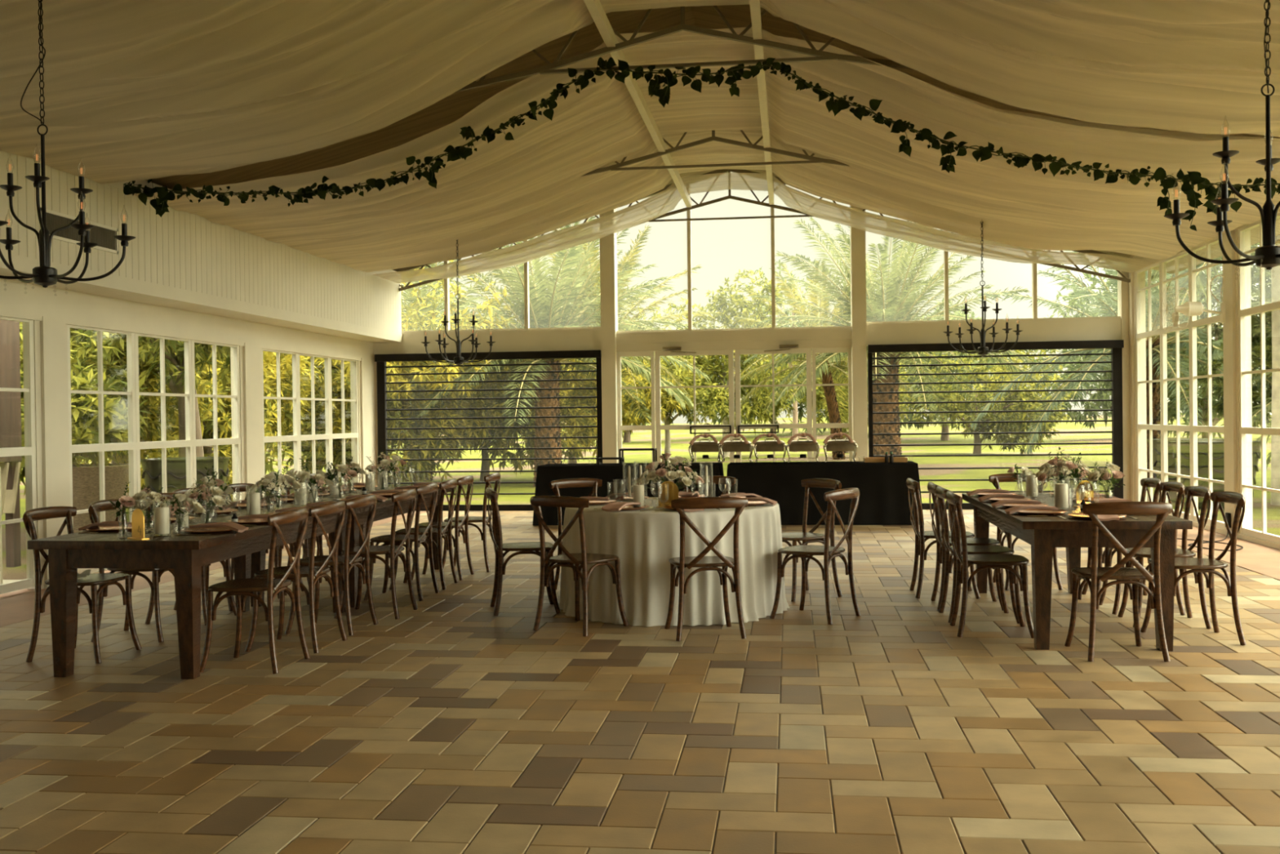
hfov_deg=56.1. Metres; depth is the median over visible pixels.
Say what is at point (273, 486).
flower vase
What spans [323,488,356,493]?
charger plate
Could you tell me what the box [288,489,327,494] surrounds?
folded napkin
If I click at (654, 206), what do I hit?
drape
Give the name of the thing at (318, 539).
chair
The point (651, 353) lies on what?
window
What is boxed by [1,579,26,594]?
path
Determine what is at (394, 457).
flower vase
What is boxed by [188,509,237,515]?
charger plate
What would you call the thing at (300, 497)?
pillar candle
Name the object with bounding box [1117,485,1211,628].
chair
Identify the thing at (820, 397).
tree
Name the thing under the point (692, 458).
shelf
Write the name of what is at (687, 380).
tree
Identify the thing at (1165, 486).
chair
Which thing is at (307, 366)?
tree
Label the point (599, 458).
buffet riser
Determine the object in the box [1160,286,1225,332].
wall fan
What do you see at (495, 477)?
chair
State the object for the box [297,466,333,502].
flower vase
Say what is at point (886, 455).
sauce bottle
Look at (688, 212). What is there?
window
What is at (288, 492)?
chair
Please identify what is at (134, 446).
window
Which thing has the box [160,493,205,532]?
flower vase
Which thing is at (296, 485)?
flower vase
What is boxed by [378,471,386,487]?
pillar candle
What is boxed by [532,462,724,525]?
tablecloth
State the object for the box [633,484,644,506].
pillar candle
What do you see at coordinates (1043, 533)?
table
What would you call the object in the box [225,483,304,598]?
chair
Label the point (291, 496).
folded napkin
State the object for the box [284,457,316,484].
flower vase
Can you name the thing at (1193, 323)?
window
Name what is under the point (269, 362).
tree
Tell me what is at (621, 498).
charger plate
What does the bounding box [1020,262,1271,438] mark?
tree
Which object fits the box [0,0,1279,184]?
drape
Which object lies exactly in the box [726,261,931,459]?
palm tree
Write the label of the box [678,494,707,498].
charger plate
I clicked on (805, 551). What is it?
chair
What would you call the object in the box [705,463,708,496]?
taper candle
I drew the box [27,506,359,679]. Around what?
table
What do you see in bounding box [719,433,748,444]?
lid
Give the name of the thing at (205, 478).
flower vase
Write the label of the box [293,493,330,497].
charger plate
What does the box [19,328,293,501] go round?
tree
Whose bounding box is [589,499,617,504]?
charger plate
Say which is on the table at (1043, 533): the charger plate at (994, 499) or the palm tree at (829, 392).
the charger plate at (994, 499)
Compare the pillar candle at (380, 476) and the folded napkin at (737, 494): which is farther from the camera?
the pillar candle at (380, 476)
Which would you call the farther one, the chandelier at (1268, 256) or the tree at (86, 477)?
the tree at (86, 477)
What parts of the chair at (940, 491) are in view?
rail, post, post, seat, leg, leg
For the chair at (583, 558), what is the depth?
7.83 m
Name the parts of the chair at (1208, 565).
leg, seat, post, rail, post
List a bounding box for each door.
[654,346,734,462]
[734,344,812,462]
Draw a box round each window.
[0,315,37,594]
[66,324,241,573]
[262,348,359,497]
[401,240,600,333]
[616,194,851,333]
[617,351,655,462]
[812,347,853,461]
[866,230,1120,323]
[1135,237,1224,528]
[1237,212,1279,543]
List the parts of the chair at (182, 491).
rail, post, leg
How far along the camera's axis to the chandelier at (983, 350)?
14.38 m
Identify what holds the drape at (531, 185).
hanging from the ceiling
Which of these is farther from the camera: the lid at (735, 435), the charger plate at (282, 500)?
the lid at (735, 435)
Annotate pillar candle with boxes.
[154,505,168,533]
[177,506,188,526]
[247,492,260,515]
[294,482,306,505]
[306,482,317,501]
[329,478,338,494]
[365,472,374,490]
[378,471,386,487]
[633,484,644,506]
[1026,473,1037,496]
[1054,482,1067,507]
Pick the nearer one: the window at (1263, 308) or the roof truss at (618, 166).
the window at (1263, 308)
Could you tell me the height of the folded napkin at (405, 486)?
0.052 m
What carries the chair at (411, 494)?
on the floor
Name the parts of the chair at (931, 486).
rail, post, post, seat, leg, leg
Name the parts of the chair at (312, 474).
post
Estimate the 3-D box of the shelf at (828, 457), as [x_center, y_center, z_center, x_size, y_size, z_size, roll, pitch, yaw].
[2.573,0.395,15.405,0.350,0.007,0.055,-1,1,7]
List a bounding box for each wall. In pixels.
[0,150,402,589]
[373,204,1130,500]
[1128,210,1279,549]
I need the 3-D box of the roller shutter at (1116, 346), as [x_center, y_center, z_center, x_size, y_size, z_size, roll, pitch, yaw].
[5.069,-0.012,17.176,3.533,2.385,0.180,-1,1,7]
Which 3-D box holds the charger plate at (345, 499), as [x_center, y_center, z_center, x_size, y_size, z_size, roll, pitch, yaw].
[-2.172,0.570,9.347,0.330,0.020,0.330,-1,1,7]
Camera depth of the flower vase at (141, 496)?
7.07 m
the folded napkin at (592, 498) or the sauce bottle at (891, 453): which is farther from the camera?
the sauce bottle at (891, 453)
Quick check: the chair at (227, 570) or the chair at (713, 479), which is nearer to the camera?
the chair at (227, 570)
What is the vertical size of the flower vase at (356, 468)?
0.325 m
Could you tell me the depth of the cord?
13.25 m
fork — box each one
[177,533,211,534]
[1125,514,1156,515]
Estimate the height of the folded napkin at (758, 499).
0.052 m
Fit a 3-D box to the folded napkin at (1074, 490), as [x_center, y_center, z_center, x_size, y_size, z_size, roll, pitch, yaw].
[3.276,0.491,8.970,0.300,0.052,0.144,-1,1,5]
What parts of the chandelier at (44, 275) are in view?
arm, arm, arm, arm, cord, arm, chain, rod, arm, arm, arm, arm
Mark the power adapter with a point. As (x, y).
(1228, 515)
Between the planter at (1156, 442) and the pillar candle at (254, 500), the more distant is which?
the planter at (1156, 442)
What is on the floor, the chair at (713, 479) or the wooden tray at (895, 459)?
the chair at (713, 479)
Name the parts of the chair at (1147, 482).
leg, leg, post, rail, post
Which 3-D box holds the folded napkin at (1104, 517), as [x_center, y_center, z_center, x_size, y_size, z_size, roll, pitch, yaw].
[2.703,0.516,7.062,0.144,0.052,0.300,-1,1,5]
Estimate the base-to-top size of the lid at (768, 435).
0.151 m
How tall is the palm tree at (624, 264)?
6.742 m
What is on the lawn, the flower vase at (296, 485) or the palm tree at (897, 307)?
the palm tree at (897, 307)
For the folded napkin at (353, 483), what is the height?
0.052 m
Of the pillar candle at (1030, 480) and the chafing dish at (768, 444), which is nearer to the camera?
the pillar candle at (1030, 480)
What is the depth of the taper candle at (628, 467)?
9.01 m
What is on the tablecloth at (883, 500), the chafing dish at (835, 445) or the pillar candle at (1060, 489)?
the chafing dish at (835, 445)
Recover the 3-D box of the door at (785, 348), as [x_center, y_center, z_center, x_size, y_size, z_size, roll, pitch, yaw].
[1.966,0.004,17.638,1.120,2.420,0.150,-1,1,7]
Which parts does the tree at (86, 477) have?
pot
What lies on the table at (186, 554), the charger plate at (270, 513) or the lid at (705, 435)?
the charger plate at (270, 513)
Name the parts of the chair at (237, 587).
leg, leg, seat, post, rail, post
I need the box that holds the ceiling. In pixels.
[144,4,1279,274]
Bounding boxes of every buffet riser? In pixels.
[597,457,624,464]
[618,448,657,463]
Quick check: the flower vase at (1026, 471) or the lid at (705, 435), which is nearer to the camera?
the flower vase at (1026, 471)
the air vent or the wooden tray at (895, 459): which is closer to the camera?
the air vent
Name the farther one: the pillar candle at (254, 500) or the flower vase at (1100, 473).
the flower vase at (1100, 473)
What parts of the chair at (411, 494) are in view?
leg, leg, seat, post, rail, post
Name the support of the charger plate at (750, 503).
on the tablecloth at (644, 542)
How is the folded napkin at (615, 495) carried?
on the charger plate at (621, 498)
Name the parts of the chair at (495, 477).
leg, leg, seat, post, rail, post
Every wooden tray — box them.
[863,457,888,462]
[888,457,907,462]
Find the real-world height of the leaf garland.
1.570 m
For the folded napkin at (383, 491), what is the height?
0.052 m
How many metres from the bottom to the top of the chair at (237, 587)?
0.898 m
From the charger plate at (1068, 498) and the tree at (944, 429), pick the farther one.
the tree at (944, 429)
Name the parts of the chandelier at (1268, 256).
arm, arm, arm, arm, cord, chain, rod, arm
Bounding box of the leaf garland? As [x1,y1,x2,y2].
[123,57,1279,231]
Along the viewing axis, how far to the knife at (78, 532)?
6.91 m
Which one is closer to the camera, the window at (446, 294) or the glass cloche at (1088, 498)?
the glass cloche at (1088, 498)
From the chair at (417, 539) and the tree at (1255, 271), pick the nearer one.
the chair at (417, 539)
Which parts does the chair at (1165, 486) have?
leg, leg, post, rail, post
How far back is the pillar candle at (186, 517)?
7.18 m
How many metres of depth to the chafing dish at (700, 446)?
15.60 m
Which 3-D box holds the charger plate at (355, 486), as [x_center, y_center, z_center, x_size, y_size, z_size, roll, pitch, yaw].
[-2.599,0.559,11.134,0.330,0.020,0.330,-1,1,7]
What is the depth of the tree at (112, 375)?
15.51 m
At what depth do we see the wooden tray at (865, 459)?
15.18 m
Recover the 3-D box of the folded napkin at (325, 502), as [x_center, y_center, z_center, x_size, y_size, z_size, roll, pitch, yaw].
[-2.223,0.563,8.589,0.300,0.052,0.144,-1,1,5]
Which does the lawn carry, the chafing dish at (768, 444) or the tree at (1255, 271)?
the tree at (1255, 271)
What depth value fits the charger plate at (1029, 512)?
7.46 m
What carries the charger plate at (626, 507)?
on the tablecloth at (644, 542)
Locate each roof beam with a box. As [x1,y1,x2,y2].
[583,0,691,207]
[749,0,773,204]
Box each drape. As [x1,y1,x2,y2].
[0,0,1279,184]
[133,26,1279,272]
[371,172,1155,283]
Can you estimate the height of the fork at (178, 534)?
0.006 m
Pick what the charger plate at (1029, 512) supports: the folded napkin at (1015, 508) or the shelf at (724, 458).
the folded napkin at (1015, 508)
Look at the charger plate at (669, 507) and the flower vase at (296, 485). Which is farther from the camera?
the flower vase at (296, 485)
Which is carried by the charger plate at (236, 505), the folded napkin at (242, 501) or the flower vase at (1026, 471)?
the folded napkin at (242, 501)
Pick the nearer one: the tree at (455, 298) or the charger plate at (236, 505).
the charger plate at (236, 505)
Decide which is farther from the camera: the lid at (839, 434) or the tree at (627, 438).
the tree at (627, 438)
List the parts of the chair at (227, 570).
post, rail, leg, leg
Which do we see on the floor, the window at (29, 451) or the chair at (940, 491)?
the chair at (940, 491)
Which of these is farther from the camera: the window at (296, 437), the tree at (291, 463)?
the tree at (291, 463)
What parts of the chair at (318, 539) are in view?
post, leg, leg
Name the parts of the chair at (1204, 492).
leg, leg, seat, post, rail, post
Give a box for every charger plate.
[85,524,146,532]
[144,515,195,522]
[180,527,233,533]
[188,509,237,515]
[226,502,273,508]
[227,518,267,524]
[262,497,294,502]
[268,511,309,515]
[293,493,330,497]
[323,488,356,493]
[339,497,378,501]
[346,484,377,488]
[366,493,394,497]
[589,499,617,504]
[602,505,649,510]
[608,495,648,500]
[662,505,675,510]
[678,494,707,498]
[747,500,768,506]
[975,492,1017,496]
[986,497,1031,502]
[1000,502,1048,507]
[1015,509,1066,515]
[1048,492,1076,496]
[1067,497,1105,501]
[1067,512,1127,519]
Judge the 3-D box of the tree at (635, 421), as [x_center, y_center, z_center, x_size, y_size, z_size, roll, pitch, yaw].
[-1.387,-0.540,36.154,4.964,3.735,5.511,0,1,28]
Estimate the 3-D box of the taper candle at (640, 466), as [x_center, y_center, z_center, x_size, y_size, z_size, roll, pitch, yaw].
[0.006,0.413,9.134,0.052,0.268,0.052,-1,1,7]
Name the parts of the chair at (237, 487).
post, rail, leg, leg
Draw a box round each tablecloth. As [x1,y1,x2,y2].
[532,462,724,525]
[559,497,789,626]
[725,461,924,524]
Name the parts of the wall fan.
fan blade, motor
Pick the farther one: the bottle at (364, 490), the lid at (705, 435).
the lid at (705, 435)
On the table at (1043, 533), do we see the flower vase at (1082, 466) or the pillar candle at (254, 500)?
the flower vase at (1082, 466)
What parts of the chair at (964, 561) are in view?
rail, post, post, seat, leg, leg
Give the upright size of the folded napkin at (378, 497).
0.052 m
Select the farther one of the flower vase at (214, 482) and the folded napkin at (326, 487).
the folded napkin at (326, 487)
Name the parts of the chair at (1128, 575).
leg, post, seat, rail, leg, post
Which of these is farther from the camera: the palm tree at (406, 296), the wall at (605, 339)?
the palm tree at (406, 296)
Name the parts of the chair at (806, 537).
leg, seat, post, rail, post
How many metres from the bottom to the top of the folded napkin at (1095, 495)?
0.052 m
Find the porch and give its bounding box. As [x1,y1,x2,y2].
[0,319,22,567]
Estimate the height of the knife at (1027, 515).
0.005 m
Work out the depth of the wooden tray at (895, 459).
15.14 m
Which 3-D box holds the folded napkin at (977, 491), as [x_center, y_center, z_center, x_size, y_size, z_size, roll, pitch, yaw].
[2.638,0.498,9.088,0.300,0.052,0.144,-1,1,5]
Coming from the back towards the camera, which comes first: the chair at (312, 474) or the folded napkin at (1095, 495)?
the chair at (312, 474)
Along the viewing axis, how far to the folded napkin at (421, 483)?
10.98 m
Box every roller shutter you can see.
[374,350,602,511]
[867,339,1124,509]
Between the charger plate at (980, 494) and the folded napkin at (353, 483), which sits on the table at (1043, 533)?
the charger plate at (980, 494)
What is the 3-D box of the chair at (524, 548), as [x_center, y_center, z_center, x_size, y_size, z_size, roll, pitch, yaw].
[-0.862,0.887,8.735,0.514,0.898,0.487,-1,1,-10]
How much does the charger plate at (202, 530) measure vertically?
0.020 m
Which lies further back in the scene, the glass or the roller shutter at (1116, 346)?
the roller shutter at (1116, 346)
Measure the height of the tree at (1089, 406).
8.076 m
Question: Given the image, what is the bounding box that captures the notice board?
[0,466,2,584]
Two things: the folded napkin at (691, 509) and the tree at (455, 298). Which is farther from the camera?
the tree at (455, 298)
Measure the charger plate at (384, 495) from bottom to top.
0.020 m
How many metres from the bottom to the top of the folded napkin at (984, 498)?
0.052 m
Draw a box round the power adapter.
[1225,512,1231,527]
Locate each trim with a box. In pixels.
[0,511,426,626]
[1177,525,1279,580]
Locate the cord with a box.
[1209,275,1224,302]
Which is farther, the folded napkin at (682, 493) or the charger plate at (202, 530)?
the folded napkin at (682, 493)
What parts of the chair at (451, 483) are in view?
leg, leg, seat, post, rail, post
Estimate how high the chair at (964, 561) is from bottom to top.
0.898 m
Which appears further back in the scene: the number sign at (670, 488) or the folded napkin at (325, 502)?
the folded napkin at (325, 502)
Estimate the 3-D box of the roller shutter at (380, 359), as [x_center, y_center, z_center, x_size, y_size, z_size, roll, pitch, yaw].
[-2.284,0.071,18.094,3.467,2.385,0.180,-1,1,7]
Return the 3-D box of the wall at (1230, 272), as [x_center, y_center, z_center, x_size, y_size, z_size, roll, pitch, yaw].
[5.642,-0.535,5.967,0.190,3.620,22.250,-1,1,7]
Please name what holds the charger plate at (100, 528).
on the table at (186, 554)
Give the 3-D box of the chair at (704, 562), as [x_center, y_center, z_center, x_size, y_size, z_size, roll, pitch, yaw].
[0.412,0.881,7.680,0.487,0.898,0.514,-1,1,-8]
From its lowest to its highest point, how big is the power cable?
0.123 m
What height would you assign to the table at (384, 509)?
0.762 m
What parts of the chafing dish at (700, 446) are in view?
leg, lid, leg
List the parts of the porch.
panel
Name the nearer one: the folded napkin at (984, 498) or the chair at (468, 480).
the folded napkin at (984, 498)
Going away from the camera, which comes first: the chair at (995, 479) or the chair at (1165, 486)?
the chair at (1165, 486)
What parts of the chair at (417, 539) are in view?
leg, leg, seat, post, rail, post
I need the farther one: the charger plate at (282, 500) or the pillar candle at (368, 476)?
the pillar candle at (368, 476)
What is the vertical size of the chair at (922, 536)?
0.898 m
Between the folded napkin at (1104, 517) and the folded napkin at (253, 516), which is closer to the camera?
the folded napkin at (1104, 517)
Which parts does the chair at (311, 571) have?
leg, leg, seat, post, rail, post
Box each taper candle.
[626,465,633,500]
[639,464,641,484]
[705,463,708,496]
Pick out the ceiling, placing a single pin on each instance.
(451, 108)
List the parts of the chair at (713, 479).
post, rail, post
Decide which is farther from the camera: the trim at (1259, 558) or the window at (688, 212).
the window at (688, 212)
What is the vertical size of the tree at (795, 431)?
8.483 m
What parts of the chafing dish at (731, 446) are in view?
leg, lid, fuel burner, leg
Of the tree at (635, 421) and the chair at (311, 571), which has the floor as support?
the chair at (311, 571)
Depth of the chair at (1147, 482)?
8.91 m
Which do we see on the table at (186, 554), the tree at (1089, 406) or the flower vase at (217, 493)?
the flower vase at (217, 493)
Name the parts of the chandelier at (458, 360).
arm, arm, arm, arm, arm, chain, rod, arm, arm, arm, arm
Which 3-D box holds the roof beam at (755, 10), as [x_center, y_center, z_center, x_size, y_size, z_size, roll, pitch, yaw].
[1.013,-3.206,10.220,0.070,0.100,14.600,-1,1,7]
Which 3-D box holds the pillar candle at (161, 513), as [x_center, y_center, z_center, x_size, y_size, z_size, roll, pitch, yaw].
[-2.681,0.519,6.729,0.076,0.156,0.076,-1,1,7]
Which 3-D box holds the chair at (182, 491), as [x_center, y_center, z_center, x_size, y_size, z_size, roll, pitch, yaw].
[-3.224,0.913,9.101,0.514,0.898,0.487,-1,1,10]
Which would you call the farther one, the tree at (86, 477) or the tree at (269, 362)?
the tree at (269, 362)
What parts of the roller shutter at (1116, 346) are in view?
post, cross rod, cross rod, cross rod, cross rod, cross rod, cross rod, cross rod, cross rod, cross rod, cross rod, cross rod, cross rod, cross rod, cross rod, post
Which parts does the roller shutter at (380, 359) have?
post, cross rod, cross rod, cross rod, cross rod, cross rod, cross rod, cross rod, cross rod, cross rod, cross rod, cross rod, cross rod, cross rod, cross rod, post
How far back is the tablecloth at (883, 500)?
15.08 m
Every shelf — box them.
[692,457,717,458]
[724,457,749,458]
[757,457,782,458]
[827,457,853,457]
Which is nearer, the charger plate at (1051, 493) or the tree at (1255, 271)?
the charger plate at (1051, 493)
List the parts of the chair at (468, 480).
leg, leg, seat, post, rail, post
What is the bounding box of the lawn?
[1,412,1279,579]
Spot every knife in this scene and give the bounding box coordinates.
[78,532,115,533]
[1026,515,1065,515]
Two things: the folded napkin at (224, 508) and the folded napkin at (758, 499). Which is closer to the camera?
the folded napkin at (224, 508)
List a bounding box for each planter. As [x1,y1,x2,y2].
[140,456,231,513]
[1146,438,1223,500]
[1170,440,1261,508]
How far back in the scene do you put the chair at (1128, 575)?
6.70 m
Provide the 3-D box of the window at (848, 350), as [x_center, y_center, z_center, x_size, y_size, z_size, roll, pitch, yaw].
[2.820,0.024,17.582,0.570,2.360,0.050,-1,1,7]
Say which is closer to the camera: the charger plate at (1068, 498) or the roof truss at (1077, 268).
the charger plate at (1068, 498)
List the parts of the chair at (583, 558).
post, rail, leg, seat, post, leg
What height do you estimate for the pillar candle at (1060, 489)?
0.164 m
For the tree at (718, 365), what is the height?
6.550 m
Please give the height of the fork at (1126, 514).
0.006 m
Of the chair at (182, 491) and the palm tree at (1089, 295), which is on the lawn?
the palm tree at (1089, 295)
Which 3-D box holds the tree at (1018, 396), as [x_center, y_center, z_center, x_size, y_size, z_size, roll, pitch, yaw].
[11.058,-1.011,38.852,5.742,4.322,5.730,0,1,27]
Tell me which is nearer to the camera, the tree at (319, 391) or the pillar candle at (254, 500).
the pillar candle at (254, 500)
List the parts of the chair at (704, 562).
leg, post, seat, rail, leg, post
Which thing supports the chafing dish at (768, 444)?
on the tablecloth at (883, 500)
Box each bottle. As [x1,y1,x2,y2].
[231,513,237,521]
[361,486,366,494]
[884,452,888,462]
[889,452,893,462]
[1080,499,1085,510]
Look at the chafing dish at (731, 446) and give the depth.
15.53 m
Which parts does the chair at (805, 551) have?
leg, leg, seat, post, rail, post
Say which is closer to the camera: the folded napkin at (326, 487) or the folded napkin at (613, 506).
the folded napkin at (613, 506)
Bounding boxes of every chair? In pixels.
[22,506,142,663]
[88,498,173,642]
[144,492,236,625]
[172,487,232,610]
[200,507,310,674]
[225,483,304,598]
[244,501,347,653]
[255,480,327,585]
[282,477,330,566]
[284,494,377,635]
[302,473,319,558]
[333,488,417,619]
[363,482,439,600]
[388,478,457,590]
[411,475,474,580]
[442,472,500,572]
[484,487,560,615]
[529,495,628,635]
[549,478,602,589]
[664,496,747,640]
[677,475,735,496]
[769,487,860,624]
[782,478,842,601]
[906,477,980,599]
[927,481,1003,610]
[935,485,1019,623]
[946,490,1033,638]
[988,472,1062,590]
[1064,501,1172,661]
[1081,477,1161,595]
[1099,481,1185,615]
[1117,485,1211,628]
[1140,491,1246,645]
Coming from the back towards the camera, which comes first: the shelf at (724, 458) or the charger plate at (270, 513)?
the shelf at (724, 458)
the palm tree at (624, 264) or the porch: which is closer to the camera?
the porch
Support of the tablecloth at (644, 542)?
on the round table
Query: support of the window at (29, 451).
in the wall at (185, 275)
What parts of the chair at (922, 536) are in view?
rail, post, post, seat, leg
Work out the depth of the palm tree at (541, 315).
25.87 m
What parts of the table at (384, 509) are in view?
leg, leg, leg, leg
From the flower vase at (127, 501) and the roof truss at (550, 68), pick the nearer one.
the flower vase at (127, 501)
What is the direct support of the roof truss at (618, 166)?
attached to the ceiling
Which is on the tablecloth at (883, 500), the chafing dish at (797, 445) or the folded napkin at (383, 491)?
the chafing dish at (797, 445)
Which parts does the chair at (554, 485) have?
post, rail, post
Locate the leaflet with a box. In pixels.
[77,568,90,578]
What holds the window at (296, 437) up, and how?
in the wall at (185, 275)
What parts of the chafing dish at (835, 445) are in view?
leg, fuel burner, lid, leg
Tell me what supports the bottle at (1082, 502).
on the table at (1043, 533)
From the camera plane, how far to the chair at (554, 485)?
9.80 m
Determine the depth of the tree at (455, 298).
62.24 m
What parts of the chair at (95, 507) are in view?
post, rail, post, seat, leg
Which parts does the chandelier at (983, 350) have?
arm, arm, arm, arm, chain, cord, rod, arm, arm, arm, arm, arm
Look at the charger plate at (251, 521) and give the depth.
7.50 m
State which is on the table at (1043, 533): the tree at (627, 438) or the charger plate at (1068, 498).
the charger plate at (1068, 498)
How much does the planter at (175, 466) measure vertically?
1.000 m
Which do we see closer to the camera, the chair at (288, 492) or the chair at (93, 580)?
the chair at (93, 580)
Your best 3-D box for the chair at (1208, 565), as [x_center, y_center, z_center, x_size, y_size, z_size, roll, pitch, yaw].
[3.383,0.847,7.328,0.514,0.898,0.487,-1,1,6]
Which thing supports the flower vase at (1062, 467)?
on the table at (1043, 533)
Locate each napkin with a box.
[78,520,131,530]
[143,512,177,519]
[188,506,231,513]
[189,522,248,532]
[222,499,266,506]
[237,514,271,519]
[261,494,294,500]
[275,506,311,511]
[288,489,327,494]
[306,501,335,506]
[316,486,351,490]
[341,482,365,486]
[345,494,387,501]
[372,489,403,493]
[394,485,419,489]
[413,482,439,485]
[581,496,609,501]
[601,502,640,511]
[605,492,633,497]
[678,491,699,496]
[684,508,704,511]
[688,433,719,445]
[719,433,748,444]
[720,492,762,497]
[743,497,777,505]
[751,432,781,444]
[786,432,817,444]
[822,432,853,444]
[966,488,1009,496]
[977,493,1024,501]
[991,498,1040,507]
[1004,505,1058,514]
[1067,488,1098,493]
[1072,493,1117,497]
[1082,510,1119,520]
[1091,497,1132,502]
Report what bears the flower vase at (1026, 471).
on the table at (1043, 533)
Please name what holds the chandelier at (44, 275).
hanging from the drape at (134, 90)
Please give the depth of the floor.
5.38 m
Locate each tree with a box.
[0,321,145,495]
[19,328,231,457]
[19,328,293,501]
[19,361,151,533]
[75,346,323,493]
[77,353,341,488]
[264,258,519,486]
[266,300,443,473]
[280,259,529,481]
[389,215,711,486]
[397,304,631,481]
[426,297,560,440]
[490,225,721,462]
[517,358,696,463]
[567,311,712,442]
[621,355,728,462]
[622,268,799,457]
[685,306,841,435]
[710,355,907,453]
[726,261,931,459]
[739,259,873,452]
[742,217,1044,455]
[867,297,1029,440]
[898,349,1078,453]
[969,249,1271,477]
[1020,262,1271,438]
[1023,278,1223,437]
[1145,235,1279,505]
[1173,242,1271,443]
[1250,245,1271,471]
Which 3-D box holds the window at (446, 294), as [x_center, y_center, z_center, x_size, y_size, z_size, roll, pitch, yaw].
[-2.236,-2.350,18.183,3.350,1.793,0.100,-1,1,7]
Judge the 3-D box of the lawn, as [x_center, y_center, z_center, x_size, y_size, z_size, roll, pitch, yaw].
[5.583,0.555,44.661,140.000,1.495,130.000,-1,1,7]
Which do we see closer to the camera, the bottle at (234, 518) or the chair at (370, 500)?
the bottle at (234, 518)
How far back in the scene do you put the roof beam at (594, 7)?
11.46 m
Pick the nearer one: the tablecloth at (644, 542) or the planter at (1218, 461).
the tablecloth at (644, 542)
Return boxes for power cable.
[1177,530,1243,551]
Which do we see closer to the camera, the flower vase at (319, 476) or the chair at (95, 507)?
the chair at (95, 507)
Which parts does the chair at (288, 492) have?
post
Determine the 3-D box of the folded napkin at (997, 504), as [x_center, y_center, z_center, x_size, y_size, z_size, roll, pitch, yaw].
[2.499,0.510,7.977,0.300,0.052,0.144,-1,1,5]
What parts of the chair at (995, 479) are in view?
post, leg, rail, post, leg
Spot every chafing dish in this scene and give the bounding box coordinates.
[688,439,721,462]
[720,439,753,462]
[753,438,786,462]
[786,438,819,462]
[822,437,857,462]
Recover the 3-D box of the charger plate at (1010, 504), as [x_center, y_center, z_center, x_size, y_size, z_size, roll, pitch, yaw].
[2.543,0.524,7.973,0.330,0.020,0.330,-1,1,7]
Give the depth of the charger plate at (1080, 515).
7.11 m
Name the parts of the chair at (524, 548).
rail, post, post, seat, leg, leg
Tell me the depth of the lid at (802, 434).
15.34 m
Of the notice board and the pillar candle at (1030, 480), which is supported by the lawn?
the notice board
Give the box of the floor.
[0,509,1279,853]
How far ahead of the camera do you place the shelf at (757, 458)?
15.55 m
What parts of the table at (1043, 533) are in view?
leg, leg, leg, leg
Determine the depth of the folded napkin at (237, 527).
6.88 m
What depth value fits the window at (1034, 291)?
17.26 m
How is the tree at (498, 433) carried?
on the lawn
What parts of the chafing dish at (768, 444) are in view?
leg, lid, fuel burner, leg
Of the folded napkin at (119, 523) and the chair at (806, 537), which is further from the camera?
the chair at (806, 537)
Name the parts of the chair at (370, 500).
leg, leg, seat, post, rail, post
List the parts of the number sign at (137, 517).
arch panel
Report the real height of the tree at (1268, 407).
5.129 m
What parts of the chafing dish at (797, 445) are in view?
leg, fuel burner, lid, leg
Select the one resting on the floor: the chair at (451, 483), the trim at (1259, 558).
the chair at (451, 483)
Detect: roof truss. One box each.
[393,168,1130,291]
[453,5,914,93]
[580,129,849,177]
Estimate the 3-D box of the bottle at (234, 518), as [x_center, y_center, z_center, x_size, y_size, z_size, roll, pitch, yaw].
[-2.497,0.568,7.392,0.037,0.068,0.036,-1,1,7]
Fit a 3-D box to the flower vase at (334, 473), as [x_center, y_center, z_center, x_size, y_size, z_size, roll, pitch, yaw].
[-2.436,0.427,9.660,0.289,0.300,0.214,0,1,33]
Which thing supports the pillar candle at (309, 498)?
in the glass
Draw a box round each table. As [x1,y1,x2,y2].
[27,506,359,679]
[250,486,451,607]
[961,493,1192,651]
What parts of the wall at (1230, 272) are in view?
sill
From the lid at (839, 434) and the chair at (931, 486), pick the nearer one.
the chair at (931, 486)
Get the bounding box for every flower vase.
[107,481,135,537]
[130,486,168,529]
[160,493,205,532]
[182,480,231,523]
[184,465,234,521]
[193,471,233,516]
[246,469,286,514]
[257,465,302,509]
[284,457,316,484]
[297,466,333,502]
[323,461,355,498]
[336,455,365,494]
[364,450,400,490]
[378,450,409,487]
[1006,463,1033,495]
[1034,446,1086,484]
[1046,449,1092,501]
[1084,462,1125,498]
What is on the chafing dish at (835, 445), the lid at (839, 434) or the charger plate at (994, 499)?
the lid at (839, 434)
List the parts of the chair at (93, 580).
post, rail, post, seat, leg, leg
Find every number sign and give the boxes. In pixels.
[127,508,149,539]
[656,480,678,507]
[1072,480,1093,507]
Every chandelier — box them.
[0,0,135,295]
[421,239,495,365]
[943,221,1022,359]
[1164,0,1279,271]
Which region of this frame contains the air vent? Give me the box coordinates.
[39,207,118,253]
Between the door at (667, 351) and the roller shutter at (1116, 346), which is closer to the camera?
the roller shutter at (1116, 346)
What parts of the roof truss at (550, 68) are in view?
king post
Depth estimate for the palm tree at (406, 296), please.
29.45 m
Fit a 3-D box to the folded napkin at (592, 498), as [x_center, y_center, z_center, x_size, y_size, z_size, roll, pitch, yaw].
[-0.378,0.543,8.862,0.300,0.052,0.144,-1,1,7]

